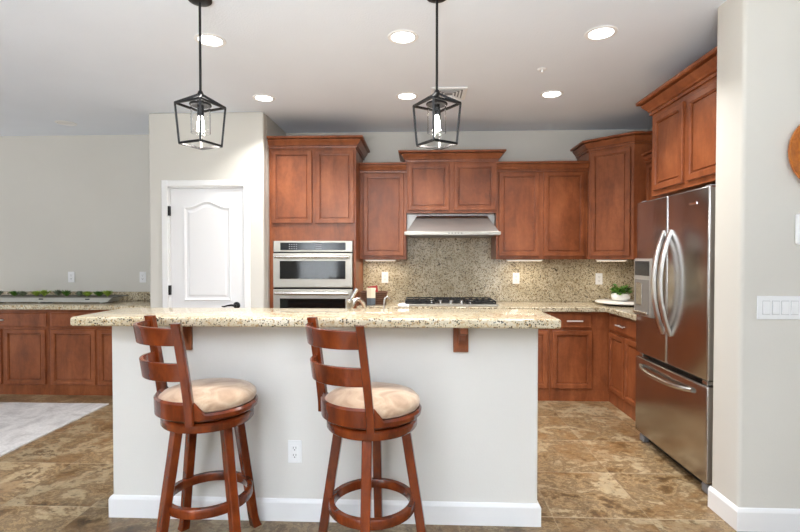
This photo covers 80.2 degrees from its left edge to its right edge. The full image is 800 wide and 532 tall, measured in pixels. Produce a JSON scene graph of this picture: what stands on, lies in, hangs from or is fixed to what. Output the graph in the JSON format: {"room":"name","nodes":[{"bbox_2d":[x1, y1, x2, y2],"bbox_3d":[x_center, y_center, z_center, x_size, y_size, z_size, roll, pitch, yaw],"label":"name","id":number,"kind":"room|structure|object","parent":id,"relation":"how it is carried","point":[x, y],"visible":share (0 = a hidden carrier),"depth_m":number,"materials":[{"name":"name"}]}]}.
{"room":"kitchen","nodes":[
{"label":"kitchen","id":0,"kind":"room"},
{"bbox_2d":[149,112,266,307],"bbox_3d":[-1.817,-0.065,4.516,1.093,2.743,0.110,0,1,2],"label":"wall","id":1,"kind":"structure","parent":0,"point":[243,154],"depth_m":4.45,"materials":[{"name":"white paint"}]},
{"bbox_2d":[168,188,242,307],"bbox_3d":[-1.823,0.284,4.467,0.702,2.026,0.094,0,1,2],"label":"door","id":2,"kind":"structure","parent":1,"relation":"in","point":[207,223],"depth_m":4.47,"materials":[{"name":"white paint"}]},
{"bbox_2d":[161,180,250,307],"bbox_3d":[-1.816,0.251,4.513,0.839,2.110,0.128,0,1,2],"label":"trim","id":3,"kind":"structure","parent":1,"relation":"attached to","point":[166,185],"depth_m":4.44,"materials":[{"name":"white wood"}]},
{"bbox_2d":[266,115,285,307],"bbox_3d":[-1.310,-0.072,4.878,0.110,2.743,0.655,0,1,2],"label":"wall","id":4,"kind":"structure","parent":0,"point":[272,129],"depth_m":4.58,"materials":[{"name":"white paint"}]},
{"bbox_2d":[0,129,648,331],"bbox_3d":[-1.724,-0.079,5.298,9.130,2.743,0.150,0,1,2],"label":"wall","id":5,"kind":"structure","parent":0,"point":[79,204],"depth_m":5.28,"materials":[{"name":"white paint"}]},
{"bbox_2d":[68,272,74,281],"bbox_3d":[-3.668,0.122,5.300,0.074,0.120,0.009,0,1,2],"label":"wall outlet","id":6,"kind":"object","parent":5,"relation":"attached to","point":[71,275],"visible":1,"depth_m":5.30,"materials":[{"name":"white plastic"}]},
{"bbox_2d":[140,272,145,282],"bbox_3d":[-2.852,0.123,5.267,0.074,0.120,0.009,0,1,2],"label":"wall outlet","id":7,"kind":"object","parent":5,"relation":"attached to","point":[142,274],"visible":1,"depth_m":5.26,"materials":[{"name":"white plastic"}]},
{"bbox_2d":[359,162,406,258],"bbox_3d":[-0.167,-0.557,4.961,0.477,0.971,0.378,0,1,2],"label":"upper cabinet","id":8,"kind":"object","parent":5,"relation":"attached to","point":[383,185],"visible":0.98,"depth_m":4.81,"materials":[{"name":"brown wood"}]},
{"bbox_2d":[365,259,395,260],"bbox_3d":[-0.202,-0.062,4.942,0.320,0.018,0.080,0,1,2],"label":"light","id":9,"kind":"object","parent":8,"relation":"attached to","point":[365,259],"visible":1,"depth_m":4.90,"materials":[{"name":"white plastic"}]},
{"bbox_2d":[398,149,505,213],"bbox_3d":[0.520,-0.838,4.888,1.057,0.610,0.458,0,1,2],"label":"upper cabinet","id":10,"kind":"object","parent":5,"relation":"attached to","point":[438,181],"visible":0.94,"depth_m":4.72,"materials":[{"name":"brown wood"}]},
{"bbox_2d":[404,214,500,237],"bbox_3d":[0.515,-0.413,4.833,0.924,0.235,0.548,0,1,2],"label":"range hood","id":11,"kind":"object","parent":10,"relation":"attached to","point":[418,225],"visible":0.95,"depth_m":4.69,"materials":[{"name":"metal"}]},
{"bbox_2d":[363,237,634,301],"bbox_3d":[1.090,-0.065,4.391,3.033,0.918,1.434,0,1,2],"label":"backsplash","id":12,"kind":"structure","parent":5,"relation":"attached to","point":[433,267],"depth_m":5.10,"materials":[{"name":"stone"}]},
{"bbox_2d":[382,272,387,282],"bbox_3d":[-0.163,0.123,5.141,0.074,0.120,0.008,0,1,2],"label":"wall outlet","id":13,"kind":"object","parent":12,"relation":"attached to","point":[384,274],"visible":1,"depth_m":5.14,"materials":[{"name":"white plastic"}]},
{"bbox_2d":[513,273,519,283],"bbox_3d":[1.243,0.131,5.085,0.074,0.120,0.008,0,1,2],"label":"wall outlet","id":14,"kind":"object","parent":12,"relation":"attached to","point":[516,276],"visible":1,"depth_m":5.08,"materials":[{"name":"white plastic"}]},
{"bbox_2d":[595,273,602,284],"bbox_3d":[2.116,0.137,5.050,0.074,0.120,0.009,0,1,2],"label":"wall outlet","id":15,"kind":"object","parent":12,"relation":"attached to","point":[599,276],"visible":1,"depth_m":5.05,"materials":[{"name":"white plastic"}]},
{"bbox_2d":[491,161,589,258],"bbox_3d":[1.424,-0.556,4.897,0.906,0.971,0.378,0,1,2],"label":"upper cabinet","id":16,"kind":"object","parent":5,"relation":"attached to","point":[542,206],"visible":0.98,"depth_m":4.75,"materials":[{"name":"brown wood"}]},
{"bbox_2d":[506,259,542,260],"bbox_3d":[1.277,-0.061,4.882,0.360,0.018,0.080,0,1,2],"label":"light","id":17,"kind":"object","parent":16,"relation":"attached to","point":[506,259],"visible":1,"depth_m":4.84,"materials":[{"name":"white plastic"}]},
{"bbox_2d":[570,131,651,258],"bbox_3d":[2.207,-0.649,4.688,0.822,1.165,0.730,0,1,2],"label":"upper cabinet","id":18,"kind":"object","parent":5,"relation":"attached to","point":[617,167],"visible":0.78,"depth_m":4.52,"materials":[{"name":"brown wood"}]},
{"bbox_2d":[596,259,626,260],"bbox_3d":[2.090,-0.057,4.700,0.280,0.018,0.080,0,1,2],"label":"light","id":19,"kind":"object","parent":18,"relation":"attached to","point":[596,259],"visible":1,"depth_m":4.66,"materials":[{"name":"white plastic"}]},
{"bbox_2d":[0,0,726,135],"bbox_3d":[-1.102,-1.429,1.195,10.700,0.100,8.350,0,1,2],"label":"ceiling","id":20,"kind":"structure","parent":0,"point":[102,67],"depth_m":3.27,"materials":[{"name":"paint"}]},
{"bbox_2d":[54,120,76,125],"bbox_3d":[-3.368,-1.439,4.790,0.190,0.006,0.190,0,1,2],"label":"recessed light","id":21,"kind":"object","parent":20,"relation":"in","point":[67,123],"visible":1,"depth_m":4.79,"materials":[{"name":"white"}]},
{"bbox_2d":[174,0,225,149],"bbox_3d":[-1.046,-1.016,2.489,0.188,0.768,0.188,0,1,23],"label":"pendant light","id":22,"kind":"object","parent":20,"relation":"hanging from","point":[200,109],"visible":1,"depth_m":2.47,"materials":[{"name":"black metal"}]},
{"bbox_2d":[189,100,211,107],"bbox_3d":[-1.046,-0.837,2.492,0.112,0.100,0.112,0,1,-22],"label":"socket","id":23,"kind":"object","parent":22,"relation":"attached to","point":[194,104],"depth_m":2.45,"materials":[{"name":"black metal"}]},
{"bbox_2d":[194,33,225,46],"bbox_3d":[-1.185,-1.407,2.966,0.190,0.006,0.190,0,1,2],"label":"recessed light","id":24,"kind":"object","parent":20,"relation":"in","point":[207,39],"visible":0.94,"depth_m":2.96,"materials":[{"name":"white plastic"}]},
{"bbox_2d":[252,94,274,101],"bbox_3d":[-1.157,-1.425,4.039,0.190,0.006,0.190,0,1,2],"label":"recessed light","id":25,"kind":"object","parent":20,"relation":"in","point":[259,97],"visible":1,"depth_m":4.03,"materials":[{"name":"white plastic"}]},
{"bbox_2d":[388,30,417,43],"bbox_3d":[0.018,-1.406,2.922,0.190,0.006,0.190,0,1,2],"label":"recessed light","id":26,"kind":"object","parent":20,"relation":"in","point":[398,36],"visible":1,"depth_m":2.91,"materials":[{"name":"white plastic"}]},
{"bbox_2d":[396,92,417,99],"bbox_3d":[0.059,-1.425,3.990,0.190,0.006,0.190,0,1,2],"label":"recessed light","id":27,"kind":"object","parent":20,"relation":"in","point":[404,95],"visible":1,"depth_m":3.99,"materials":[{"name":"white"}]},
{"bbox_2d":[412,0,461,149],"bbox_3d":[0.190,-1.012,2.452,0.188,0.776,0.188,-1,1,-33],"label":"pendant light","id":28,"kind":"object","parent":20,"relation":"hanging from","point":[436,119],"visible":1,"depth_m":2.43,"materials":[{"name":"black metal"}]},
{"bbox_2d":[426,99,447,106],"bbox_3d":[0.190,-0.828,2.455,0.112,0.100,0.112,0,1,12],"label":"socket","id":29,"kind":"object","parent":28,"relation":"attached to","point":[438,103],"depth_m":2.41,"materials":[{"name":"black metal"}]},
{"bbox_2d":[431,87,467,99],"bbox_3d":[0.401,-1.419,3.923,0.290,0.013,0.290,0,1,2],"label":"ceiling vent","id":30,"kind":"object","parent":20,"relation":"in","point":[458,93],"visible":0.73,"depth_m":3.87,"materials":[{"name":"white plastic"}]},
{"bbox_2d":[537,67,546,72],"bbox_3d":[1.022,-1.405,3.419,0.070,0.025,0.070,0,1,2],"label":"sprinkler","id":31,"kind":"object","parent":20,"relation":"attached to","point":[541,69],"visible":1,"depth_m":3.41,"materials":[{"name":"white plastic"}]},
{"bbox_2d":[540,90,563,97],"bbox_3d":[1.260,-1.424,3.941,0.190,0.006,0.190,0,1,2],"label":"recessed light","id":32,"kind":"object","parent":20,"relation":"in","point":[552,93],"visible":1,"depth_m":3.94,"materials":[{"name":"white plastic"}]},
{"bbox_2d":[584,25,617,40],"bbox_3d":[1.215,-1.405,2.872,0.190,0.006,0.190,0,1,2],"label":"recessed light","id":33,"kind":"object","parent":20,"relation":"in","point":[601,32],"visible":1,"depth_m":2.87,"materials":[{"name":"white plastic"}]},
{"bbox_2d":[0,394,736,531],"bbox_3d":[-1.102,1.403,1.245,10.700,0.080,8.350,0,1,2],"label":"floor","id":34,"kind":"structure","parent":0,"point":[595,472],"depth_m":2.90,"materials":[{"name":"tile"}]},
{"bbox_2d":[0,309,49,394],"bbox_3d":[-4.022,0.863,5.042,0.998,0.868,0.574,0,1,2],"label":"base cabinet","id":35,"kind":"object","parent":34,"relation":"on","point":[24,334],"visible":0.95,"depth_m":4.79,"materials":[{"name":"brown wood"}]},
{"bbox_2d":[0,402,108,456],"bbox_3d":[-4.420,1.324,3.176,3.315,0.009,2.745,0,1,2],"label":"rug","id":36,"kind":"object","parent":34,"relation":"on","point":[21,423],"visible":1,"depth_m":4.06,"materials":[{"name":"white fabric"}]},
{"bbox_2d":[49,310,112,395],"bbox_3d":[-2.935,0.864,4.998,1.174,0.868,0.574,0,1,2],"label":"base cabinet","id":37,"kind":"object","parent":34,"relation":"on","point":[80,356],"visible":0.44,"depth_m":4.77,"materials":[{"name":"brown wood"}]},
{"bbox_2d":[0,291,149,309],"bbox_3d":[-3.445,0.360,5.006,2.195,0.140,0.584,0,1,2],"label":"countertop","id":38,"kind":"structure","parent":37,"relation":"on","point":[135,299],"depth_m":4.80,"materials":[{"name":"beige stone"}]},
{"bbox_2d":[0,295,128,302],"bbox_3d":[-3.717,0.349,5.020,1.582,0.072,0.252,0,1,2],"label":"trough","id":39,"kind":"object","parent":38,"relation":"on","point":[3,298],"visible":0.99,"depth_m":4.92,"materials":[{"name":"white ceramic"}]},
{"bbox_2d":[9,291,18,295],"bbox_3d":[-4.095,0.289,5.043,0.122,0.059,0.091,1,1,41],"label":"succulent","id":40,"kind":"object","parent":39,"relation":"on","point":[13,293],"visible":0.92,"depth_m":5.03,"materials":[{"name":"green plant"}]},
{"bbox_2d":[16,291,28,295],"bbox_3d":[-3.974,0.290,4.990,0.108,0.058,0.098,0,1,2],"label":"succulent","id":41,"kind":"object","parent":39,"relation":"on","point":[21,293],"visible":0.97,"depth_m":4.98,"materials":[{"name":"green plant"}]},
{"bbox_2d":[31,291,40,295],"bbox_3d":[-3.852,0.289,5.025,0.096,0.058,0.100,0,1,25],"label":"succulent","id":42,"kind":"object","parent":39,"relation":"on","point":[36,293],"visible":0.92,"depth_m":5.01,"materials":[{"name":"green plant"}]},
{"bbox_2d":[38,290,51,295],"bbox_3d":[-3.731,0.283,4.978,0.127,0.071,0.120,0,1,2],"label":"succulent","id":43,"kind":"object","parent":39,"relation":"on","point":[43,292],"visible":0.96,"depth_m":4.96,"materials":[{"name":"green plant"}]},
{"bbox_2d":[53,290,62,295],"bbox_3d":[-3.602,0.283,5.015,0.121,0.070,0.111,0,1,2],"label":"succulent","id":44,"kind":"object","parent":39,"relation":"on","point":[58,292],"visible":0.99,"depth_m":5.00,"materials":[{"name":"green plant"}]},
{"bbox_2d":[62,290,70,295],"bbox_3d":[-3.494,0.283,4.976,0.098,0.071,0.105,-1,1,-40],"label":"succulent","id":45,"kind":"object","parent":39,"relation":"on","point":[66,293],"visible":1,"depth_m":4.96,"materials":[{"name":"green plant"}]},
{"bbox_2d":[82,291,92,295],"bbox_3d":[-3.267,0.291,4.970,0.102,0.057,0.104,0,1,2],"label":"succulent","id":46,"kind":"object","parent":39,"relation":"on","point":[87,293],"visible":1,"depth_m":4.95,"materials":[{"name":"green plant"}]},
{"bbox_2d":[93,291,103,295],"bbox_3d":[-3.170,0.290,5.003,0.113,0.059,0.093,1,1,37],"label":"succulent","id":47,"kind":"object","parent":39,"relation":"on","point":[97,293],"visible":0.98,"depth_m":4.98,"materials":[{"name":"green plant"}]},
{"bbox_2d":[102,290,112,296],"bbox_3d":[-3.053,0.284,4.963,0.107,0.070,0.118,-1,1,-40],"label":"succulent","id":48,"kind":"object","parent":39,"relation":"on","point":[107,293],"visible":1,"depth_m":4.94,"materials":[{"name":"green plant"}]},
{"bbox_2d":[133,315,261,531],"bbox_3d":[-0.939,0.790,2.221,0.523,1.112,0.513,0,1,-9],"label":"bar stool","id":49,"kind":"object","parent":34,"relation":"on","point":[190,408],"visible":1,"depth_m":2.11,"materials":[{"name":"red wood"}]},
{"bbox_2d":[158,378,256,412],"bbox_3d":[-0.909,0.601,2.254,0.438,0.084,0.438,-1,1,-43],"label":"seat cushion","id":50,"kind":"object","parent":49,"relation":"on","point":[210,395],"depth_m":2.13,"materials":[{"name":"beige fabric"}]},
{"bbox_2d":[266,135,369,308],"bbox_3d":[-0.796,0.030,4.849,0.916,2.540,0.673,0,1,2],"label":"tall cabinet","id":51,"kind":"object","parent":34,"relation":"on","point":[314,181],"visible":0.63,"depth_m":4.57,"materials":[{"name":"brown wood"}]},
{"bbox_2d":[273,241,352,307],"bbox_3d":[-0.826,0.329,4.759,0.764,1.146,0.569,0,1,2],"label":"wall oven","id":52,"kind":"object","parent":51,"relation":"in","point":[306,274],"visible":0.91,"depth_m":4.53,"materials":[{"name":"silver metal"}]},
{"bbox_2d":[108,326,540,526],"bbox_3d":[-0.402,0.815,2.796,2.282,1.043,0.875,0,1,2],"label":"kitchen island","id":53,"kind":"object","parent":34,"relation":"on","point":[475,435],"visible":0.58,"depth_m":2.48,"materials":[{"name":"paint"}]},
{"bbox_2d":[288,440,301,462],"bbox_3d":[-0.553,0.976,2.497,0.074,0.120,0.009,0,1,2],"label":"wall outlet","id":54,"kind":"object","parent":53,"relation":"attached to","point":[294,446],"visible":1,"depth_m":2.50,"materials":[{"name":"white plastic"}]},
{"bbox_2d":[291,445,297,457],"bbox_3d":[-0.553,0.976,2.495,0.034,0.068,0.003,0,1,2],"label":"socket","id":55,"kind":"object","parent":54,"relation":"attached to","point":[294,448],"depth_m":2.49,"materials":[{"name":"white plastic"}]},
{"bbox_2d":[70,308,560,328],"bbox_3d":[-0.426,0.272,2.532,2.410,0.047,0.455,0,1,2],"label":"island countertop","id":56,"kind":"structure","parent":53,"relation":"on","point":[189,317],"depth_m":2.35,"materials":[{"name":"beige stone"}]},
{"bbox_3d":[-0.396,0.444,2.942,2.254,0.042,0.608,0,1,2],"label":"island countertop","id":57,"kind":"structure","parent":53,"relation":"on","visible":0},
{"bbox_2d":[346,288,366,308],"bbox_3d":[-0.258,0.277,2.908,0.071,0.293,0.178,1,1,45],"label":"faucet","id":58,"kind":"object","parent":57,"relation":"on","point":[350,302],"visible":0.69,"depth_m":2.86,"materials":[{"name":"grey metal"}]},
{"bbox_2d":[398,303,408,307],"bbox_3d":[0.022,0.324,2.908,0.068,0.198,0.040,0,1,2],"label":"soap dispenser","id":59,"kind":"object","parent":57,"relation":"on","point":[400,304],"visible":0.38,"depth_m":2.90,"materials":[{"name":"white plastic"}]},
{"bbox_2d":[305,317,425,531],"bbox_3d":[-0.160,0.792,2.147,0.539,1.112,0.452,-1,1,-41],"label":"bar stool","id":60,"kind":"object","parent":34,"relation":"on","point":[366,411],"visible":1,"depth_m":2.01,"materials":[{"name":"red wood"}]},
{"bbox_2d":[325,382,419,418],"bbox_3d":[-0.127,0.602,2.173,0.438,0.084,0.438,-1,1,-41],"label":"seat cushion","id":61,"kind":"object","parent":60,"relation":"on","point":[390,400],"depth_m":2.03,"materials":[{"name":"beige fabric"}]},
{"bbox_2d":[538,312,548,400],"bbox_3d":[1.213,0.867,4.831,0.478,0.868,0.574,0,1,2],"label":"base cabinet","id":62,"kind":"object","parent":34,"relation":"on","point":[543,334],"visible":0.15,"depth_m":4.59,"materials":[{"name":"brown wood"}]},
{"bbox_2d":[549,312,609,401],"bbox_3d":[1.738,0.867,4.810,0.568,0.868,0.574,0,1,2],"label":"base cabinet","id":63,"kind":"object","parent":34,"relation":"on","point":[578,350],"visible":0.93,"depth_m":4.57,"materials":[{"name":"brown wood"}]},
{"bbox_2d":[608,313,639,420],"bbox_3d":[2.266,0.879,4.108,0.654,0.868,0.900,0,1,2],"label":"base cabinet","id":64,"kind":"object","parent":34,"relation":"on","point":[622,353],"visible":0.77,"depth_m":4.23,"materials":[{"name":"brown wood"}]},
{"bbox_2d":[633,184,715,494],"bbox_3d":[2.097,0.426,3.166,0.783,1.808,0.906,0,1,2],"label":"refrigerator","id":65,"kind":"object","parent":34,"relation":"on","point":[674,265],"visible":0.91,"depth_m":3.03,"materials":[{"name":"grey metal"}]},
{"bbox_3d":[-0.183,0.866,4.887,0.453,0.868,0.574,0,1,2],"label":"base cabinet","id":66,"kind":"object","parent":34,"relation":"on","visible":0},
{"bbox_2d":[357,301,635,320],"bbox_3d":[1.089,0.418,4.399,3.032,0.045,1.433,0,1,2],"label":"countertop","id":67,"kind":"structure","parent":66,"relation":"on","point":[623,311],"depth_m":4.57,"materials":[{"name":"stone"}]},
{"bbox_2d":[366,288,375,304],"bbox_3d":[-0.286,0.302,4.708,0.092,0.171,0.036,0,1,2],"label":"snack packet","id":68,"kind":"object","parent":67,"relation":"on","point":[370,291],"visible":0.97,"depth_m":4.70,"materials":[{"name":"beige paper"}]},
{"bbox_2d":[360,291,387,304],"bbox_3d":[-0.262,0.322,4.831,0.276,0.130,0.196,0,1,2],"label":"basket","id":69,"kind":"object","parent":67,"relation":"on","point":[380,295],"visible":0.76,"depth_m":4.74,"materials":[{"name":"wicker"}]},
{"bbox_2d":[404,297,498,306],"bbox_3d":[0.499,0.360,4.833,0.920,0.053,0.495,0,1,2],"label":"cooktop","id":70,"kind":"object","parent":67,"relation":"in","point":[435,301],"visible":0.98,"depth_m":4.67,"materials":[{"name":"metal"}]},
{"bbox_2d":[595,299,633,306],"bbox_3d":[2.238,0.370,4.761,0.530,0.038,0.530,0,1,2],"label":"serving board","id":71,"kind":"object","parent":67,"relation":"on","point":[630,303],"visible":0.6,"depth_m":4.64,"materials":[{"name":"white ceramic"}]},
{"bbox_2d":[609,284,632,300],"bbox_3d":[2.214,0.263,4.770,0.219,0.174,0.228,0,1,2],"label":"potted plant","id":72,"kind":"object","parent":71,"relation":"on","point":[618,294],"visible":1,"depth_m":4.70,"materials":[{"name":"green plant"}]},
{"bbox_2d":[712,0,799,508],"bbox_3d":[3.012,-0.029,2.456,2.578,2.743,0.230,0,1,2],"label":"wall","id":73,"kind":"structure","parent":0,"point":[756,456],"depth_m":2.40,"materials":[{"name":"white paint"}]},
{"bbox_2d":[708,486,799,531],"bbox_3d":[3.005,1.284,2.472,2.592,0.116,0.244,0,1,2],"label":"baseboard","id":74,"kind":"structure","parent":73,"relation":"attached to","point":[741,519],"depth_m":2.40,"materials":[{"name":"white wood"}]},
{"bbox_2d":[757,296,799,319],"bbox_3d":[1.897,0.210,2.385,0.206,0.115,0.009,0,1,2],"label":"light switch","id":75,"kind":"object","parent":73,"relation":"attached to","point":[768,307],"visible":1,"depth_m":2.38,"materials":[{"name":"white plastic"}]},
{"bbox_2d":[788,125,799,178],"bbox_3d":[2.104,-0.564,2.346,0.380,0.380,0.041,0,1,2],"label":"wall decoration","id":76,"kind":"object","parent":73,"relation":"attached to","point":[794,143],"visible":1,"depth_m":2.34,"materials":[{"name":"orange wood"}]},
{"bbox_2d":[795,214,799,244],"bbox_3d":[2.049,-0.183,2.361,0.152,0.154,0.030,0,1,2],"label":"thermostat","id":77,"kind":"object","parent":73,"relation":"attached to","point":[797,216],"visible":1,"depth_m":2.36,"materials":[{"name":"white plastic"}]},
{"bbox_3d":[2.660,-0.053,3.816,0.150,2.743,2.460,0,1,2],"label":"wall","id":78,"kind":"structure","parent":0,"visible":0},
{"bbox_2d":[641,149,660,200],"bbox_3d":[2.402,-0.540,4.003,0.378,0.971,0.771,0,1,2],"label":"upper cabinet","id":79,"kind":"object","parent":78,"relation":"attached to","point":[648,155],"visible":0.1,"depth_m":4.32,"materials":[{"name":"brown wood"}]},
{"bbox_2d":[636,46,716,196],"bbox_3d":[2.162,-0.866,3.100,0.785,0.717,0.998,0,1,2],"label":"upper cabinet","id":80,"kind":"object","parent":78,"relation":"attached to","point":[682,110],"visible":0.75,"depth_m":3.07,"materials":[{"name":"brown wood"}]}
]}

